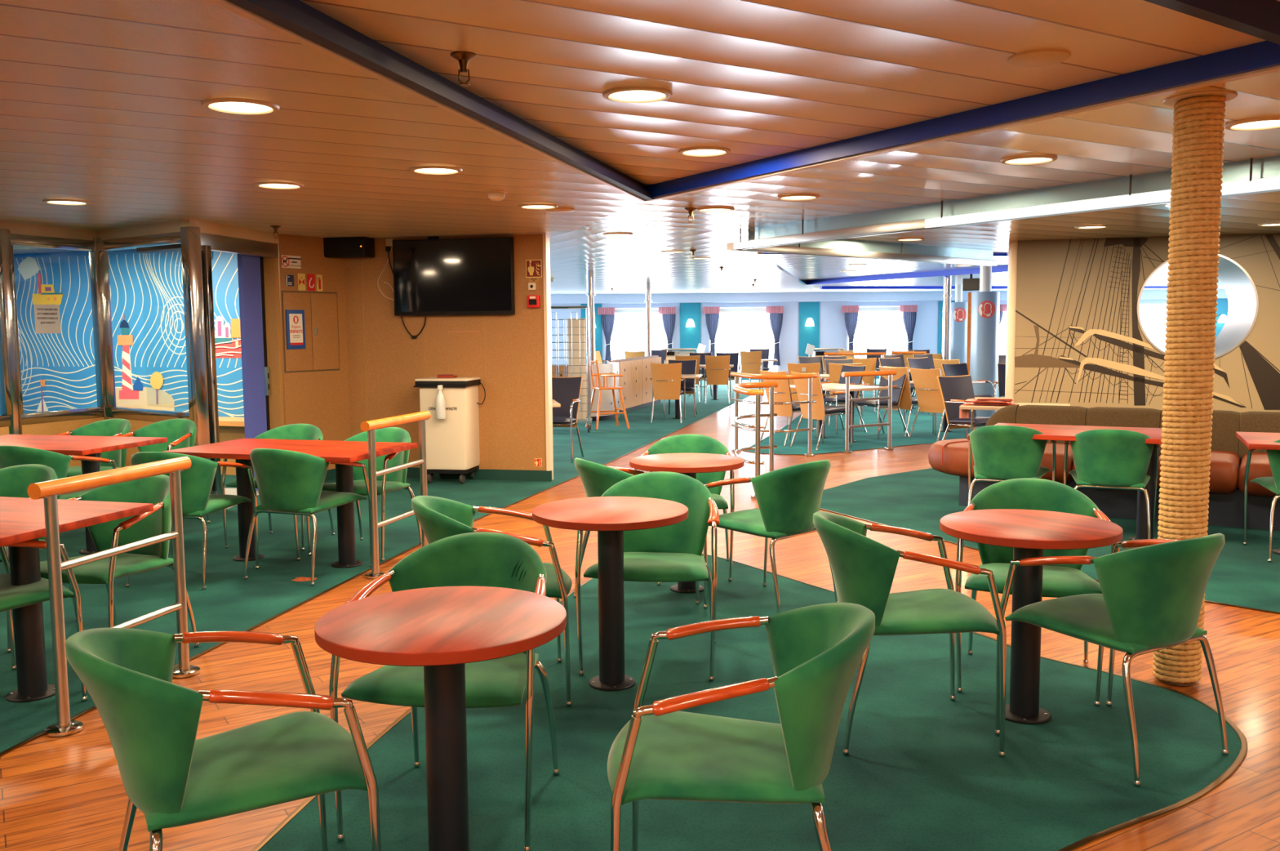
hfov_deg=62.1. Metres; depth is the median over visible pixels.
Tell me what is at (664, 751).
lounge chair
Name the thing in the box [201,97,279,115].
recessed light
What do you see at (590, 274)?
chrome pole
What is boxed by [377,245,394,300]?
wire
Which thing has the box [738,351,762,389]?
chair
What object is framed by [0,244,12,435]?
glass screen
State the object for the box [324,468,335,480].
baseboard
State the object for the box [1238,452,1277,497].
seat cushion
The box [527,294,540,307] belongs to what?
fire alarm
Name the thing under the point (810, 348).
menu stand
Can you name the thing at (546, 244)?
trim
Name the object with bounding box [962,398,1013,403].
newspaper
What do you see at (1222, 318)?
wall lamp
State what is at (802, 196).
recessed light
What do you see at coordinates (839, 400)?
chair
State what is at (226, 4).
trim
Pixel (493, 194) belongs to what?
smoke detector
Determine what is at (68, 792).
floor
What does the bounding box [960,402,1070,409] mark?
table
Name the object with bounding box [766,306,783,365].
curtain
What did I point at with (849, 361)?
chair
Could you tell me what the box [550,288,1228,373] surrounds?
wall
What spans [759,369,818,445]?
chair
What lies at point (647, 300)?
chrome pole
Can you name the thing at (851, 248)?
steel tray
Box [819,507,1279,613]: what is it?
trim
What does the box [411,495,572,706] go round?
lounge chair
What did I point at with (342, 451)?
rectangular table
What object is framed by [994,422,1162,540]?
rectangular table
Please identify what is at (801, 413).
trim
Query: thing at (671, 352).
sideboard
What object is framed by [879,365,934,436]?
chair
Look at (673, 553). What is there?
lounge chair
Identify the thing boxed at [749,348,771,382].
chair
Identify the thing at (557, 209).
recessed light
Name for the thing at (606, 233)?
recessed light
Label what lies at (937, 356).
chair
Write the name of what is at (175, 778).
lounge chair
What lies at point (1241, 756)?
trim
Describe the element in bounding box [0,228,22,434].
frame post
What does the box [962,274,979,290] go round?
speaker
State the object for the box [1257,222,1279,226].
recessed light
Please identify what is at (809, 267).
ceiling
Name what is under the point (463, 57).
sprinkler
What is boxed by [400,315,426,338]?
cable loop
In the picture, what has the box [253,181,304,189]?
recessed light
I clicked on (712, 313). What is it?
curtain
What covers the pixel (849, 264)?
recessed light
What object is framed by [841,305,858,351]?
curtain
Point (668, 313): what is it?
curtain
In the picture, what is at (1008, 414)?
cushion
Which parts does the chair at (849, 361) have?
leg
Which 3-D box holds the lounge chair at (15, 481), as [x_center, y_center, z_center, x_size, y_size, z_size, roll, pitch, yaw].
[-3.085,0.613,5.096,0.598,0.783,0.627,1,5,10]
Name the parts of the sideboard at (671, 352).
door, door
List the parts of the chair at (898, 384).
seat frame, seat, leg, leg, leg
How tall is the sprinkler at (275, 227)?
0.103 m
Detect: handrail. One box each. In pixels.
[26,456,199,736]
[360,410,431,578]
[730,371,817,456]
[732,381,777,498]
[823,351,884,396]
[840,369,896,453]
[891,351,926,354]
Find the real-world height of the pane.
1.365 m
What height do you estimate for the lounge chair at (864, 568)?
0.783 m
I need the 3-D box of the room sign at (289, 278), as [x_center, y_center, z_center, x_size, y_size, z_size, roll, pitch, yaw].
[-3.214,-1.329,9.754,0.013,0.100,0.088,3,6,32]
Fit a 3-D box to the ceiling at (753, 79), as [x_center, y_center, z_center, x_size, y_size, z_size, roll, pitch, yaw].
[0.308,-1.319,3.999,3.757,0.001,6.467,0,5,0]
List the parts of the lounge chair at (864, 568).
leg, backrest, armrest, seat, armrest, leg, leg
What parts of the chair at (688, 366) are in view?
leg, leg, seat, leg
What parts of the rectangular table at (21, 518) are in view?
plate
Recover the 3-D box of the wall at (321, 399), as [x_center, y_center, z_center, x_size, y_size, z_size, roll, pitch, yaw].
[-3.104,-0.620,10.098,0.100,2.310,0.782,3,6,32]
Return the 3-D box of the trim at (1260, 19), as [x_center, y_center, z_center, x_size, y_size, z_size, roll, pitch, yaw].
[3.324,-1.365,4.289,12.063,0.110,0.050,-4,7,-36]
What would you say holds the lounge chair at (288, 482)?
on the carpet
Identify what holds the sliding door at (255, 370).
in the wall at (321, 399)
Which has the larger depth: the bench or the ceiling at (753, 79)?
the bench
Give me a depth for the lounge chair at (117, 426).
8.02 m
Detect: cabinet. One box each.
[551,361,619,421]
[611,355,661,412]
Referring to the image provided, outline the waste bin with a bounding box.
[413,377,485,483]
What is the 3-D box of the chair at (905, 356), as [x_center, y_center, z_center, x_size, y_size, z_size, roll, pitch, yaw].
[5.486,-1.125,22.381,0.530,0.908,0.597,0,5,5]
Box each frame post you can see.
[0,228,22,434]
[92,236,115,419]
[180,226,212,493]
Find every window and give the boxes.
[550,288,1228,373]
[604,307,672,363]
[708,306,779,371]
[846,305,900,350]
[1139,303,1167,308]
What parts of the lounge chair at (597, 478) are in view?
leg, backrest, armrest, leg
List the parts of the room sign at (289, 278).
plate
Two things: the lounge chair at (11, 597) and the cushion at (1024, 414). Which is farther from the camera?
the cushion at (1024, 414)
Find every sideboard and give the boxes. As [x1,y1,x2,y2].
[662,347,696,363]
[812,347,844,381]
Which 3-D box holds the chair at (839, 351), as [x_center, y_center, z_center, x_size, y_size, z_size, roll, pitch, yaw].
[4.692,-1.201,23.265,0.597,0.908,0.530,-4,6,-30]
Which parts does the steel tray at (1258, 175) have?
hanger rod, hanger rod, hanger rod, hanger rod, hanger rod, hanger rod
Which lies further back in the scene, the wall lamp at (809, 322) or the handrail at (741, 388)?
the wall lamp at (809, 322)
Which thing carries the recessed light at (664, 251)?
in the ceiling at (624, 264)
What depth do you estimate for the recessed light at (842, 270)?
18.17 m
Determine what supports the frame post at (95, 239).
on the carpet
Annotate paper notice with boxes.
[33,304,61,333]
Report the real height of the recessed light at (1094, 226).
0.011 m
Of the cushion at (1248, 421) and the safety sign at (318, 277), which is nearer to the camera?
the cushion at (1248, 421)
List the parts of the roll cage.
wire panel, wire panel, post, post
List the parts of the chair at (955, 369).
seat, leg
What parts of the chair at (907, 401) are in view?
leg, leg, leg, seat, leg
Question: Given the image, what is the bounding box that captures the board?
[568,318,586,419]
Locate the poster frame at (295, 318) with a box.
[284,309,305,349]
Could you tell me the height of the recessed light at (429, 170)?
0.011 m
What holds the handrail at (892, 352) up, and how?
on the carpet
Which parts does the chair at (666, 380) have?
leg, leg, leg, leg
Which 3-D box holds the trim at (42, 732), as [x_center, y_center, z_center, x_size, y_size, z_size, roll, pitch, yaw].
[-0.086,0.288,12.540,0.194,0.006,20.458,1,5,14]
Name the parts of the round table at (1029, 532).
plate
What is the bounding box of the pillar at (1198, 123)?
[1151,91,1237,685]
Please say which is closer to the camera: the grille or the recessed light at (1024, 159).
the recessed light at (1024, 159)
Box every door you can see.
[237,253,270,490]
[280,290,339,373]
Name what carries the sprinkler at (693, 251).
attached to the ceiling at (624, 264)
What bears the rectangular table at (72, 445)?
on the carpet
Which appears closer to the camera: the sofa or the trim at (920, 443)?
the sofa
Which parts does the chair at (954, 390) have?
leg, leg, seat frame, seat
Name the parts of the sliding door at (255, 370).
lock plate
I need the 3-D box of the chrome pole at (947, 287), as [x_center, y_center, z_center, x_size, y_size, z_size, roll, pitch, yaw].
[5.458,-1.513,18.945,0.252,2.310,0.252,0,5,0]
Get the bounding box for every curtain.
[597,306,614,363]
[658,306,675,348]
[702,306,719,355]
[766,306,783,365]
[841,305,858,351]
[900,304,917,351]
[999,304,1007,325]
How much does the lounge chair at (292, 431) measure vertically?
0.783 m
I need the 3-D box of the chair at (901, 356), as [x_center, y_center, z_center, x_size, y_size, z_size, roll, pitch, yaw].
[4.786,-0.838,19.358,0.530,0.908,0.597,-4,6,-30]
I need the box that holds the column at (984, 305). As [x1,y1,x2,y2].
[966,265,999,417]
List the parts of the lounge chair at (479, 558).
leg, armrest, leg, seat, backrest, leg, armrest, leg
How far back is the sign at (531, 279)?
9.91 m
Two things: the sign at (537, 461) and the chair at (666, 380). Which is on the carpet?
the chair at (666, 380)
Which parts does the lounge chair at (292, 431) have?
leg, seat, leg, backrest, leg, leg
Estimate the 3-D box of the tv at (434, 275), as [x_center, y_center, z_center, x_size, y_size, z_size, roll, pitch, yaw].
[-1.759,-1.451,10.031,1.200,0.818,0.088,1,5,13]
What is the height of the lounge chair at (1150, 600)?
0.783 m
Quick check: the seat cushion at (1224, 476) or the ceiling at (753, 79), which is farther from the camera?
the seat cushion at (1224, 476)
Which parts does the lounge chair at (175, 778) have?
leg, backrest, leg, armrest, seat, armrest, leg, leg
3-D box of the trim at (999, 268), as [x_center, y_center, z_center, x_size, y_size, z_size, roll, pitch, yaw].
[5.046,-2.683,18.895,0.060,0.095,7.021,-3,6,-26]
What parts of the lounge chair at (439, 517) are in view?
backrest, armrest, armrest, leg, seat, leg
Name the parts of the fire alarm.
glass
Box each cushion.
[928,438,974,477]
[985,404,1019,426]
[1015,404,1088,443]
[1040,442,1073,483]
[1085,406,1161,427]
[1157,449,1240,493]
[1159,409,1239,454]
[1238,411,1279,460]
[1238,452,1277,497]
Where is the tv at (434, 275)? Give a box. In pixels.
[392,235,515,315]
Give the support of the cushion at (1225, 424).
on the sofa
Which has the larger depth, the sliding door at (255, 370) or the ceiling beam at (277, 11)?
the sliding door at (255, 370)
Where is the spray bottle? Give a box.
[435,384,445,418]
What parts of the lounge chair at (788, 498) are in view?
leg, armrest, seat, leg, leg, backrest, leg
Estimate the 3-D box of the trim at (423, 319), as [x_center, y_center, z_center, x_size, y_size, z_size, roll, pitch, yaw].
[-2.076,-0.640,10.225,0.005,2.190,0.004,0,5,0]
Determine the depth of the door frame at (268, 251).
9.18 m
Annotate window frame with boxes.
[9,233,104,466]
[97,231,189,466]
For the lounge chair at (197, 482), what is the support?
on the carpet
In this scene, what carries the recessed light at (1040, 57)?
attached to the ceiling at (753, 79)
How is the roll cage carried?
on the carpet
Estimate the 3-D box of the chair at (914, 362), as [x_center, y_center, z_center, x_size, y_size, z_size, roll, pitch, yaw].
[4.727,-0.656,17.416,0.530,0.908,0.597,-4,6,-30]
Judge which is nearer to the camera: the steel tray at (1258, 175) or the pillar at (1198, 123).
the pillar at (1198, 123)
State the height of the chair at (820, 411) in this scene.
0.908 m
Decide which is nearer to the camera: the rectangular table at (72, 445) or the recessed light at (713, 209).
the rectangular table at (72, 445)
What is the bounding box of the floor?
[0,379,1279,850]
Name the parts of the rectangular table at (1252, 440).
plate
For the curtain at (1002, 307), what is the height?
1.575 m
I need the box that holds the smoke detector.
[485,189,506,200]
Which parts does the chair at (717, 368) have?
leg, leg, leg, leg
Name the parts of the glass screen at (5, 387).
panel, rail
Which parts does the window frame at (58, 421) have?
rail, rail, panel, rail, rail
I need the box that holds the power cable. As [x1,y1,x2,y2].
[385,238,393,274]
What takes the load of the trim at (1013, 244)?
attached to the wall at (1040, 263)
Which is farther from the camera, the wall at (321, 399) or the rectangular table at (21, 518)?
the wall at (321, 399)
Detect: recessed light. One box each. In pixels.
[42,199,90,204]
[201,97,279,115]
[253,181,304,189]
[409,165,462,174]
[518,203,558,208]
[546,207,574,212]
[602,86,672,103]
[602,232,633,235]
[660,250,684,253]
[678,146,730,156]
[688,257,711,258]
[696,206,734,212]
[777,193,819,199]
[840,270,857,271]
[848,263,867,265]
[895,237,924,240]
[954,264,973,266]
[1000,155,1057,164]
[1007,48,1071,66]
[1075,224,1108,228]
[1224,116,1279,130]
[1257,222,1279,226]
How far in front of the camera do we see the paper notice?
8.74 m
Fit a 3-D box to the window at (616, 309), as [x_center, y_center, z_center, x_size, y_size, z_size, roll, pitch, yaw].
[-0.038,-2.228,28.433,1.840,1.820,0.125,0,5,0]
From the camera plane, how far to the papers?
9.99 m
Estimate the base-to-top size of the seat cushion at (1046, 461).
0.257 m
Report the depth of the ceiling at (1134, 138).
6.42 m
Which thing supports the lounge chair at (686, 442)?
on the carpet
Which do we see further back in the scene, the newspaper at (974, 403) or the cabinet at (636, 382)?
the cabinet at (636, 382)
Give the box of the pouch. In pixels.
[959,403,973,417]
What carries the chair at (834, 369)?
on the carpet
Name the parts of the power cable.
socket plate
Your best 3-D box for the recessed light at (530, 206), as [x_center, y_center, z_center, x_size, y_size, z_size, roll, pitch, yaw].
[-0.724,-1.556,7.563,0.284,0.011,0.284,0,5,0]
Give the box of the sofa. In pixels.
[928,404,1279,530]
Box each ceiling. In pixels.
[0,0,640,248]
[13,229,1224,293]
[299,0,1266,185]
[576,71,1279,251]
[773,253,1008,279]
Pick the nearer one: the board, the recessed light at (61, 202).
the recessed light at (61, 202)
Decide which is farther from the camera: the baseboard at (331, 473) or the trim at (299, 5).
the baseboard at (331, 473)
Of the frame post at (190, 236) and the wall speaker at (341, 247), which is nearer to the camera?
the frame post at (190, 236)
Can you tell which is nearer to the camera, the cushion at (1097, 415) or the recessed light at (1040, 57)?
the recessed light at (1040, 57)
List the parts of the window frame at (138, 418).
rail, panel, rail, rail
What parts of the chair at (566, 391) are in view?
seat, seat frame, leg, leg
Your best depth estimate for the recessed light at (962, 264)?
16.78 m
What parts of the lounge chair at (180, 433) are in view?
leg, armrest, backrest, armrest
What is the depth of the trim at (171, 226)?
8.72 m
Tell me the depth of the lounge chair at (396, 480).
7.06 m
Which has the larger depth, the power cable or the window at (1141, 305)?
the window at (1141, 305)
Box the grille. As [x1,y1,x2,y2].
[963,279,978,289]
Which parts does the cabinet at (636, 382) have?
panel, panel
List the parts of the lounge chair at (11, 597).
leg, armrest, seat, leg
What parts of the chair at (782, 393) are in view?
leg, leg, leg, seat, leg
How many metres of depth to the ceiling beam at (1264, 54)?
4.49 m
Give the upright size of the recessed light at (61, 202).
0.011 m
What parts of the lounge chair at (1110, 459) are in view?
leg, armrest, leg, seat, backrest, leg, leg, armrest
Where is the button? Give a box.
[528,282,536,289]
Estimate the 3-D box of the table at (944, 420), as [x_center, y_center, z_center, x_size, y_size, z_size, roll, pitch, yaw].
[4.148,-0.260,14.391,0.720,0.680,0.700,-4,6,-35]
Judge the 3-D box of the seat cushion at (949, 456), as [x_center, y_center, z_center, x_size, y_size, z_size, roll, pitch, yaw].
[2.711,0.249,8.755,0.658,0.257,0.957,3,6,31]
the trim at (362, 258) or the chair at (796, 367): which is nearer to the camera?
the trim at (362, 258)
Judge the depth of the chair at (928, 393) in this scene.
13.31 m
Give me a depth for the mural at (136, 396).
11.42 m
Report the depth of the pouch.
10.07 m
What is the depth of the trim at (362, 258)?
10.34 m
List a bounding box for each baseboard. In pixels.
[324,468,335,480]
[406,466,552,480]
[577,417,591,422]
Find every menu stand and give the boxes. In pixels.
[695,342,706,386]
[804,342,814,356]
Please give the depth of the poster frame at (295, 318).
9.81 m
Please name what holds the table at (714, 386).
on the carpet
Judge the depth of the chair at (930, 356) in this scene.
19.72 m
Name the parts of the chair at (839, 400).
seat, seat frame, leg, leg, leg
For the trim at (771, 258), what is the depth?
15.65 m
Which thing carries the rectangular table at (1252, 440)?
on the carpet
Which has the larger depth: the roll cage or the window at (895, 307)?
the window at (895, 307)
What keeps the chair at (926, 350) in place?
on the carpet
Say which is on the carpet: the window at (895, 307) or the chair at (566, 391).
the chair at (566, 391)
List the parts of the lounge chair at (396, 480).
leg, leg, seat, backrest, leg, armrest, leg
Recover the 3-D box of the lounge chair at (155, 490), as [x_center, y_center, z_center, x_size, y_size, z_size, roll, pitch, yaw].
[-2.351,0.643,4.707,0.598,0.783,0.627,1,6,17]
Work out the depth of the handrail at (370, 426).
6.26 m
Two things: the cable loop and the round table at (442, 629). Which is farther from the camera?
the cable loop
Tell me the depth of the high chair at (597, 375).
15.16 m
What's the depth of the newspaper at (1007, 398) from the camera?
10.00 m
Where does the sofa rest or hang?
on the carpet
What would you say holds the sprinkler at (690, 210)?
attached to the ceiling at (1134, 138)
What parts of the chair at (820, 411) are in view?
leg, rail, leg, leg, seat frame, seat, leg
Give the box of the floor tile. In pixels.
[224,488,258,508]
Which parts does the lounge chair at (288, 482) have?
leg, backrest, leg, seat, leg, armrest, leg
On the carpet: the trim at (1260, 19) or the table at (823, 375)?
the table at (823, 375)
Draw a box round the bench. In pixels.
[218,416,244,475]
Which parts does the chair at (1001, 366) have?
leg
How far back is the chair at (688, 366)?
17.36 m
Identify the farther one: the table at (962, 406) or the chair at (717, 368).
the chair at (717, 368)
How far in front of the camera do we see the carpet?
4.01 m
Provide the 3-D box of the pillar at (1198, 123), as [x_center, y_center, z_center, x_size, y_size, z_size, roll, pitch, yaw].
[2.171,-0.114,4.214,0.255,2.311,0.255,1,5,13]
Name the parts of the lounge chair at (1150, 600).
leg, armrest, seat, leg, leg, armrest, backrest, leg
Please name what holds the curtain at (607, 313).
hanging from the window at (616, 309)
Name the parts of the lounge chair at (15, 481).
leg, seat, backrest, leg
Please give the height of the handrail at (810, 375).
0.918 m
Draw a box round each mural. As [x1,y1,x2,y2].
[16,251,244,417]
[1014,234,1279,409]
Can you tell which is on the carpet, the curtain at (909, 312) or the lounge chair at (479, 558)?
the lounge chair at (479, 558)
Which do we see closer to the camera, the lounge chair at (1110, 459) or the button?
the lounge chair at (1110, 459)
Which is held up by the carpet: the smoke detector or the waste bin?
the waste bin
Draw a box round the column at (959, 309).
[950,284,968,363]
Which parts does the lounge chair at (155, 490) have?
leg, seat, leg, leg, backrest, armrest, leg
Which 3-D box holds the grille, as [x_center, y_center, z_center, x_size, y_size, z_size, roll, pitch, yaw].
[5.531,-2.358,17.765,0.240,0.170,0.006,1,6,17]
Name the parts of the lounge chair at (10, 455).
backrest, seat, armrest, leg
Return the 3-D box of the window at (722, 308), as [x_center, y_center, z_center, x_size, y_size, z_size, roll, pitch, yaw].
[2.777,-2.250,28.433,1.910,1.820,0.125,0,5,0]
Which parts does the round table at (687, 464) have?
plate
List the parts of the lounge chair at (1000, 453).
leg, leg, backrest, seat, armrest, leg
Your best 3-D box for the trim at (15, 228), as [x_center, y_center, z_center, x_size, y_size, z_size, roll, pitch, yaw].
[-4.885,-1.598,8.782,0.070,0.090,0.906,2,6,22]
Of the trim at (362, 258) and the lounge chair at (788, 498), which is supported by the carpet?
the lounge chair at (788, 498)
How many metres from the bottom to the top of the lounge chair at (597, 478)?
0.783 m
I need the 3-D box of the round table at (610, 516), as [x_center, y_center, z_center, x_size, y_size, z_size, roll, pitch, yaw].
[-0.117,0.693,4.309,0.626,0.722,0.626,2,6,24]
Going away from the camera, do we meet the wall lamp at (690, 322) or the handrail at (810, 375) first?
the handrail at (810, 375)
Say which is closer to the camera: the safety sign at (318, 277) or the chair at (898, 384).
the safety sign at (318, 277)
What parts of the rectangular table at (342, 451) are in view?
plate, plate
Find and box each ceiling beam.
[227,0,653,199]
[646,40,1279,198]
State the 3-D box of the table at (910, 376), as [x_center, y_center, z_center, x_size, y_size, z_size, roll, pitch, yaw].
[4.695,-0.635,18.374,0.720,0.680,0.700,-2,6,-20]
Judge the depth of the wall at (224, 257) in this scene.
11.41 m
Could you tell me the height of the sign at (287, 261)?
0.115 m
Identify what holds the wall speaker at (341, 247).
attached to the wall at (513, 381)
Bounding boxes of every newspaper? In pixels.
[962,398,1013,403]
[972,402,1017,404]
[974,396,1013,400]
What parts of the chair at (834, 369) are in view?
leg, leg, leg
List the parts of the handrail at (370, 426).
post, cross rail, cross rail, post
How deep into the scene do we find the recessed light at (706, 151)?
5.73 m
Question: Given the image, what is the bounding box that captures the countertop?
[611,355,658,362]
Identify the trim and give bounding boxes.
[0,221,97,239]
[0,395,752,755]
[97,218,198,239]
[182,218,278,244]
[208,0,1279,201]
[251,552,1247,850]
[279,0,646,199]
[361,257,367,421]
[422,319,424,369]
[484,315,488,469]
[542,233,553,479]
[745,443,923,454]
[748,413,801,447]
[757,252,807,284]
[762,252,1004,256]
[807,266,1008,284]
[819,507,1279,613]
[820,285,1168,288]
[1004,240,1017,402]
[1143,0,1279,44]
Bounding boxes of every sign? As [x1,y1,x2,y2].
[280,254,301,268]
[284,274,293,285]
[297,273,305,290]
[306,273,315,290]
[315,274,322,291]
[525,259,542,277]
[528,277,538,282]
[533,457,542,466]
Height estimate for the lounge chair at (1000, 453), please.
0.783 m
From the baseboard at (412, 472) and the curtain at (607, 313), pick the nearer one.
the baseboard at (412, 472)
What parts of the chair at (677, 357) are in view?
leg, leg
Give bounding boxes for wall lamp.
[685,318,694,327]
[804,317,814,325]
[1217,314,1226,322]
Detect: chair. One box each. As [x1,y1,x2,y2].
[0,444,116,499]
[0,463,76,653]
[0,539,88,701]
[4,474,199,670]
[55,417,130,477]
[65,627,381,850]
[98,417,209,523]
[124,451,259,589]
[221,423,334,550]
[243,448,371,586]
[306,426,422,560]
[328,531,559,850]
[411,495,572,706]
[551,376,583,462]
[573,457,707,608]
[575,471,719,680]
[585,359,629,429]
[595,351,611,364]
[607,602,875,850]
[624,351,644,358]
[632,433,734,581]
[649,362,685,422]
[651,349,666,363]
[663,359,697,417]
[675,355,702,403]
[687,351,712,397]
[695,459,838,613]
[703,355,731,403]
[715,352,741,398]
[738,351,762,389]
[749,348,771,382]
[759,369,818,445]
[786,362,822,424]
[790,371,853,450]
[797,355,826,382]
[812,364,866,434]
[813,511,1006,757]
[822,355,846,396]
[824,358,863,417]
[826,363,863,425]
[838,349,854,359]
[844,357,876,412]
[853,365,909,439]
[866,348,887,382]
[878,356,922,414]
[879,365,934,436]
[883,353,905,367]
[891,350,914,374]
[905,356,930,414]
[907,349,929,353]
[908,367,967,441]
[912,353,934,396]
[924,352,942,368]
[931,358,959,415]
[936,374,990,439]
[941,362,994,431]
[955,477,1115,706]
[966,425,1057,505]
[993,363,1005,413]
[994,533,1228,786]
[997,355,1005,386]
[1062,429,1160,538]
[1243,439,1279,562]
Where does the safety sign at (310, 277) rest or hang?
attached to the wall at (321, 399)
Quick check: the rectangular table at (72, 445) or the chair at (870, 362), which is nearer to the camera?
the rectangular table at (72, 445)
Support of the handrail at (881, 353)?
on the carpet
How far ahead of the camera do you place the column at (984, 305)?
15.80 m
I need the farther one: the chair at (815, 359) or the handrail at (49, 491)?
the chair at (815, 359)
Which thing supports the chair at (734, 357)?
on the carpet
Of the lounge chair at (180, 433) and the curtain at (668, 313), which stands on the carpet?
the lounge chair at (180, 433)
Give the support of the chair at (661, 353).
on the carpet
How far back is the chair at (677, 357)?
20.05 m
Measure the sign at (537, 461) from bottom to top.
0.075 m
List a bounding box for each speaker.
[323,236,374,258]
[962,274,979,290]
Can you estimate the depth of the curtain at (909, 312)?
28.27 m
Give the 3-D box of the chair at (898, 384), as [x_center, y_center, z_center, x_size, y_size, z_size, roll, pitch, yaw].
[3.126,-0.308,13.811,0.597,0.908,0.530,-4,6,-30]
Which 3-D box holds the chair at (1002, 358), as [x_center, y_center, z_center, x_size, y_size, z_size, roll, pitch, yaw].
[6.313,-0.785,18.665,0.530,0.908,0.597,1,6,20]
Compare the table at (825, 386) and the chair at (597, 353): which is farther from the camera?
the chair at (597, 353)
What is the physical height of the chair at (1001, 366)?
0.908 m
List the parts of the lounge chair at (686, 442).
armrest, backrest, seat, leg, leg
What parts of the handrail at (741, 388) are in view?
cross rail, cross rail, post, post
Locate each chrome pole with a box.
[585,270,596,364]
[644,281,652,355]
[942,275,952,359]
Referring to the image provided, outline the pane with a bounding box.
[136,244,188,408]
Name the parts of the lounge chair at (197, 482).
leg, leg, backrest, leg, seat, armrest, leg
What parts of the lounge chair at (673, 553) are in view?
leg, seat, backrest, leg, leg, armrest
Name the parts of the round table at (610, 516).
plate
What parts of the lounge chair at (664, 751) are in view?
leg, leg, armrest, armrest, seat, backrest, leg, leg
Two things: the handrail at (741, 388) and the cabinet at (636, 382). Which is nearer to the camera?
the handrail at (741, 388)
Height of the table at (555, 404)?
0.680 m
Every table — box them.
[0,434,167,554]
[0,496,153,702]
[162,438,417,568]
[314,586,566,850]
[532,496,688,690]
[552,399,560,407]
[629,453,744,593]
[672,373,702,418]
[699,364,733,399]
[757,359,777,389]
[789,382,888,442]
[813,373,829,419]
[908,368,932,408]
[910,380,985,431]
[939,508,1123,724]
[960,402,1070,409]
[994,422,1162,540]
[1235,431,1279,554]
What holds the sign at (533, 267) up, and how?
attached to the wall at (513, 381)
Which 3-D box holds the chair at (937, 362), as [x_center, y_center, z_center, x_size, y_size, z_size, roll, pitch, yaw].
[5.003,-0.609,16.884,0.597,0.908,0.530,-5,7,-40]
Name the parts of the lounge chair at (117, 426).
armrest, seat, backrest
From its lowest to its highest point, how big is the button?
0.068 m
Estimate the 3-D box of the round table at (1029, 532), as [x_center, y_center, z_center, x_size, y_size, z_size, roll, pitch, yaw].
[1.425,0.717,3.921,0.626,0.722,0.626,-5,7,-38]
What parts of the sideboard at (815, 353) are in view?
door, door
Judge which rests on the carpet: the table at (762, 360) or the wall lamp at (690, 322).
the table at (762, 360)
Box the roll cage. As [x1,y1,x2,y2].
[551,305,591,432]
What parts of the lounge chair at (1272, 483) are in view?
leg, seat, backrest, leg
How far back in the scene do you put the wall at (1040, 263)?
10.92 m
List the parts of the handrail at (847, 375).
post, cross rail, cross rail, post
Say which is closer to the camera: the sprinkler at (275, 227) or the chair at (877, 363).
the sprinkler at (275, 227)
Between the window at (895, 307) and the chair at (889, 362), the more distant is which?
the window at (895, 307)
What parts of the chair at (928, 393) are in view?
leg, rail, leg, leg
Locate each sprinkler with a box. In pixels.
[270,225,280,238]
[450,51,476,86]
[684,207,697,222]
[689,248,697,258]
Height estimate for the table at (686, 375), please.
0.680 m
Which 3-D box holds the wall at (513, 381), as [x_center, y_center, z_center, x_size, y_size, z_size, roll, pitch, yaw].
[-1.854,-0.642,10.227,2.030,2.310,0.100,1,5,13]
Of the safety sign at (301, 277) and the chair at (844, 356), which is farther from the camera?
the chair at (844, 356)
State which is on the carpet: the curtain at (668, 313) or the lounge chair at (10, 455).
the lounge chair at (10, 455)
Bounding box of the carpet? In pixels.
[0,378,1279,850]
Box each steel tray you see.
[726,231,996,266]
[733,155,1279,249]
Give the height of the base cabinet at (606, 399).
0.872 m
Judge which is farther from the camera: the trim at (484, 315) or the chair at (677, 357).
the chair at (677, 357)
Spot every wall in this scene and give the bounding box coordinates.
[0,248,244,417]
[278,233,351,469]
[344,233,546,470]
[1013,232,1279,450]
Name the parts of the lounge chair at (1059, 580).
leg, armrest, leg, seat, backrest, leg, armrest, leg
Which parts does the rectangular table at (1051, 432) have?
plate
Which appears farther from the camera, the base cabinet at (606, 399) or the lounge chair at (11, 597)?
the base cabinet at (606, 399)
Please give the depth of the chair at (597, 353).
24.29 m
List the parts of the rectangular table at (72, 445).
plate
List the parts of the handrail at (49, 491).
post, cross rail, cross rail, post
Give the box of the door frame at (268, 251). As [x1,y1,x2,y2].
[200,232,284,493]
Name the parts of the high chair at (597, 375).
leg, post, post, leg, arm, seat, arm, leg, leg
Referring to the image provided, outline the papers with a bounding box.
[437,373,457,377]
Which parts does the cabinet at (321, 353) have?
door, door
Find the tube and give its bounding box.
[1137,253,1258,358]
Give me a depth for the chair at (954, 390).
11.24 m
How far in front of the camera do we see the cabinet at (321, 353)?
10.03 m
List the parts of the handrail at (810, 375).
post, cross rail, cross rail, post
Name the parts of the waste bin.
lid frame, lid, cord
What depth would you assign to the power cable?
10.17 m
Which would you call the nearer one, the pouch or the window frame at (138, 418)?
the window frame at (138, 418)
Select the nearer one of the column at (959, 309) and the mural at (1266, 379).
the mural at (1266, 379)

